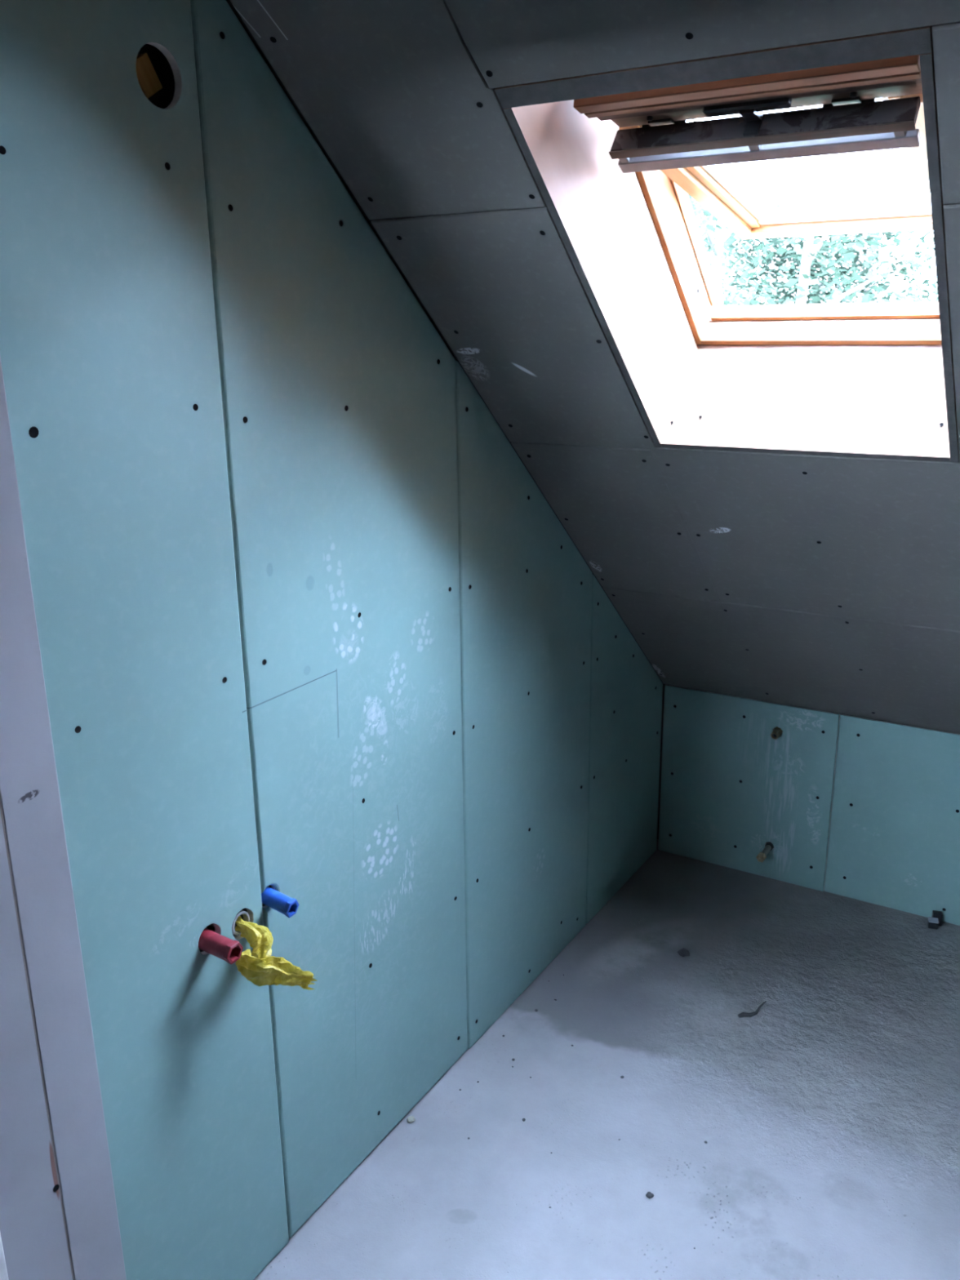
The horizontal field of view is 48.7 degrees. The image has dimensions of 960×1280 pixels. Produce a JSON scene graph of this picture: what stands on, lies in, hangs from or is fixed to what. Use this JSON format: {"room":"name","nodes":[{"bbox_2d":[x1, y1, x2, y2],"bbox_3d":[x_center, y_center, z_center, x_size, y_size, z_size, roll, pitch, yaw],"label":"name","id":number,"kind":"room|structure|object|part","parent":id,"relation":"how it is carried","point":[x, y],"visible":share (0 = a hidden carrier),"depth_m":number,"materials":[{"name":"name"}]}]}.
{"room":"building under construction","nodes":[
{"label":"building under construction","id":0,"kind":"room"},
{"bbox_2d":[0,355,126,1279],"bbox_3d":[0.352,0.186,0.622,2.600,2.500,0.164,9,19,30],"label":"wall","id":1,"kind":"structure","parent":0,"point":[59,1218],"depth_m":1.28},
{"bbox_2d":[0,1232,8,1279],"bbox_3d":[-0.597,0.318,1.150,0.026,1.870,0.026,9,19,30],"label":"trim","id":2,"kind":"structure","parent":1,"relation":"attached to","point":[3,1271],"depth_m":1.28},
{"bbox_2d":[0,0,662,1279],"bbox_3d":[-0.099,-0.374,2.087,0.201,2.850,2.491,9,19,30],"label":"wall","id":3,"kind":"structure","parent":0,"point":[313,628],"depth_m":1.61,"materials":[{"name":"teal"}]},
{"bbox_2d":[198,927,243,964],"bbox_3d":[-0.417,0.449,1.598,0.131,0.039,0.035,9,19,30],"label":"plug","id":4,"kind":"object","parent":3,"relation":"attached to","point":[225,948],"visible":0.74,"depth_m":1.57,"materials":[{"name":"red plastic"}]},
{"bbox_2d":[209,908,249,935],"bbox_3d":[-0.401,0.438,1.673,0.068,0.043,0.043,9,19,30],"label":"drain pipe","id":5,"kind":"object","parent":3,"relation":"attached to","point":[242,914],"visible":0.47,"depth_m":1.66,"materials":[{"name":"plastic"}]},
{"bbox_2d":[234,918,315,989],"bbox_3d":[-0.337,0.489,1.627,0.168,0.087,0.084,9,19,30],"label":"plastic bag","id":6,"kind":"object","parent":5,"relation":"in","point":[260,967],"visible":0.98,"depth_m":1.61,"materials":[{"name":"yellow plastic"}]},
{"bbox_2d":[261,885,299,917],"bbox_3d":[-0.348,0.409,1.711,0.124,0.045,0.031,9,19,30],"label":"plug","id":7,"kind":"object","parent":3,"relation":"attached to","point":[288,906],"visible":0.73,"depth_m":1.69,"materials":[{"name":"blue plastic"}]},
{"bbox_2d":[226,0,959,734],"bbox_3d":[1.053,-0.476,1.480,2.850,2.500,2.792,9,19,30],"label":"ceiling","id":8,"kind":"structure","parent":0,"point":[821,583],"depth_m":1.83,"materials":[{"name":"grey"}]},
{"bbox_2d":[494,25,959,462],"bbox_3d":[0.481,-0.684,1.645,0.609,0.811,0.932,9,19,30],"label":"window","id":9,"kind":"structure","parent":8,"relation":"attached to","point":[836,136],"depth_m":1.78,"materials":[{"name":"brown wood"}]},
{"bbox_3d":[0.217,-0.727,1.600,0.014,0.012,0.028,9,8,30],"label":"bar post","id":10,"kind":"part","parent":9,"relation":"part of","materials":[{"name":"metal"}]},
{"bbox_3d":[0.338,-0.756,1.394,0.461,0.066,0.026,9,8,30],"label":"rail","id":11,"kind":"part","parent":9,"relation":"part of","materials":[{"name":"brown wood"}]},
{"bbox_3d":[0.366,-0.734,1.455,0.120,0.016,0.020,9,8,30],"label":"lock plate","id":12,"kind":"part","parent":9,"relation":"part of","materials":[{"name":"black metal"}]},
{"bbox_3d":[0.351,-0.758,1.417,0.457,0.065,0.016,9,9,30],"label":"rail","id":13,"kind":"part","parent":9,"relation":"part of","materials":[{"name":"brown wood"}]},
{"bbox_3d":[0.387,-0.699,1.499,0.014,0.012,0.028,9,8,30],"label":"bar post","id":14,"kind":"part","parent":9,"relation":"part of","materials":[{"name":"metal"}]},
{"bbox_3d":[0.364,-0.762,1.435,0.449,0.060,0.027,9,9,30],"label":"rail","id":15,"kind":"part","parent":9,"relation":"part of","materials":[{"name":"brown wood"}]},
{"bbox_3d":[0.387,-0.767,1.467,0.437,0.054,0.046,9,9,30],"label":"lock rail","id":16,"kind":"part","parent":9,"relation":"part of","materials":[{"name":"brown wood"}]},
{"bbox_3d":[0.543,-0.791,1.731,0.315,0.004,0.558,9,8,30],"label":"glass pane","id":17,"kind":"part","parent":9,"relation":"part of","materials":[{"name":"white"}]},
{"bbox_3d":[0.655,-0.559,1.991,0.475,0.046,0.064,9,-22,30],"label":"rail","id":18,"kind":"part","parent":9,"relation":"part of","materials":[{"name":"brown wood"}]},
{"bbox_3d":[0.674,-0.603,2.007,0.470,0.032,0.062,9,-22,30],"label":"sill rail","id":19,"kind":"part","parent":9,"relation":"part of","materials":[{"name":"brown wood"}]},
{"bbox_3d":[0.705,-0.805,2.003,0.373,0.062,0.045,9,9,30],"label":"rail","id":20,"kind":"part","parent":9,"relation":"part of","materials":[{"name":"brown wood"}]},
{"bbox_3d":[0.554,-0.672,1.401,0.014,0.012,0.028,9,8,30],"label":"bar post","id":21,"kind":"part","parent":9,"relation":"part of","materials":[{"name":"metal"}]},
{"bbox_2d":[253,839,959,1279],"bbox_3d":[0.931,1.124,1.864,2.600,0.120,2.329,9,19,30],"label":"floor","id":22,"kind":"structure","parent":0,"point":[828,1116],"depth_m":2.18,"materials":[{"name":"concrete"}]},
{"bbox_2d":[407,1115,415,1123],"bbox_3d":[-0.141,0.979,2.168,0.016,0.010,0.015,-11,19,-31],"label":"crumb","id":23,"kind":"object","parent":22,"relation":"on","point":[411,1118],"visible":1,"depth_m":2.16,"materials":[{"name":"white"}]},
{"bbox_2d":[645,1191,653,1198],"bbox_3d":[0.316,1.034,1.975,0.014,0.005,0.013,9,19,30],"label":"flake","id":24,"kind":"object","parent":22,"relation":"on","point":[649,1194],"visible":1,"depth_m":1.97,"materials":[{"name":"grey"}]},
{"bbox_2d":[677,947,689,956],"bbox_3d":[0.523,0.805,2.729,0.031,0.009,0.033,-1,17,1],"label":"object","id":25,"kind":"object","parent":22,"relation":"on","point":[683,952],"visible":1,"depth_m":2.72,"materials":[{"name":"grey"}]},
{"bbox_2d":[737,1000,765,1017],"bbox_3d":[0.642,0.870,2.488,0.078,0.023,0.018,-7,18,-20],"label":"scrap","id":26,"kind":"object","parent":22,"relation":"on","point":[742,1014],"visible":1,"depth_m":2.48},
{"bbox_2d":[927,910,942,928],"bbox_3d":[1.219,0.750,2.841,0.036,0.034,0.043,4,17,17],"label":"clip","id":27,"kind":"object","parent":22,"relation":"on","point":[935,920],"visible":1,"depth_m":2.83,"materials":[{"name":"black plastic"}]},
{"bbox_2d":[657,683,959,925],"bbox_3d":[1.571,0.537,2.689,2.700,0.720,0.181,9,19,30],"label":"wall","id":28,"kind":"structure","parent":0,"point":[866,810],"depth_m":2.96,"materials":[{"name":"teal"}]},
{"bbox_2d":[755,841,773,862],"bbox_3d":[0.834,0.599,3.064,0.026,0.028,0.148,10,20,32],"label":"pipe fitting","id":29,"kind":"object","parent":28,"relation":"attached to","point":[769,846],"visible":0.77,"depth_m":3.03,"materials":[{"name":"metal"}]},
{"bbox_2d":[770,726,782,739],"bbox_3d":[0.846,0.246,2.983,0.025,0.044,0.094,12,21,36],"label":"pipe fitting","id":30,"kind":"object","parent":28,"relation":"attached to","point":[777,731],"visible":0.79,"depth_m":2.96,"materials":[{"name":"gold metal"}]},
{"label":"outside","id":31,"kind":"structure","parent":0,"visible":0},
{"bbox_3d":[1.743,3.692,6.141,60.000,0.300,70.000,9,19,30],"label":"ground","id":32,"kind":"structure","parent":31,"visible":0},
{"bbox_2d":[688,194,839,306],"bbox_3d":[1.509,-2.315,11.367,4.013,8.243,3.543,-7,18,-20],"label":"leafy tree","id":33,"kind":"object","parent":32,"relation":"on","point":[726,277],"visible":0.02,"depth_m":10.28,"materials":[{"name":"green plant"}]},
{"bbox_2d":[688,195,937,305],"bbox_3d":[2.078,-1.310,7.893,3.771,8.293,3.232,9,19,30],"label":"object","id":34,"kind":"object","parent":32,"relation":"on","point":[806,255],"visible":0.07,"depth_m":7.34,"materials":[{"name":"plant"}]},
{"bbox_2d":[692,198,937,306],"bbox_3d":[4.838,-4.453,13.753,6.858,10.908,5.517,-2,17,-3],"label":"bushy tree","id":35,"kind":"object","parent":32,"relation":"on","point":[774,273],"visible":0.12,"depth_m":13.18,"materials":[{"name":"green plant"}]},
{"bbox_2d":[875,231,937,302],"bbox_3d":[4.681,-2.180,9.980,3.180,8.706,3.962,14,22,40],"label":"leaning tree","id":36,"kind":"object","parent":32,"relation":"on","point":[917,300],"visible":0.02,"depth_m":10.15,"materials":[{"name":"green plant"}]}
]}

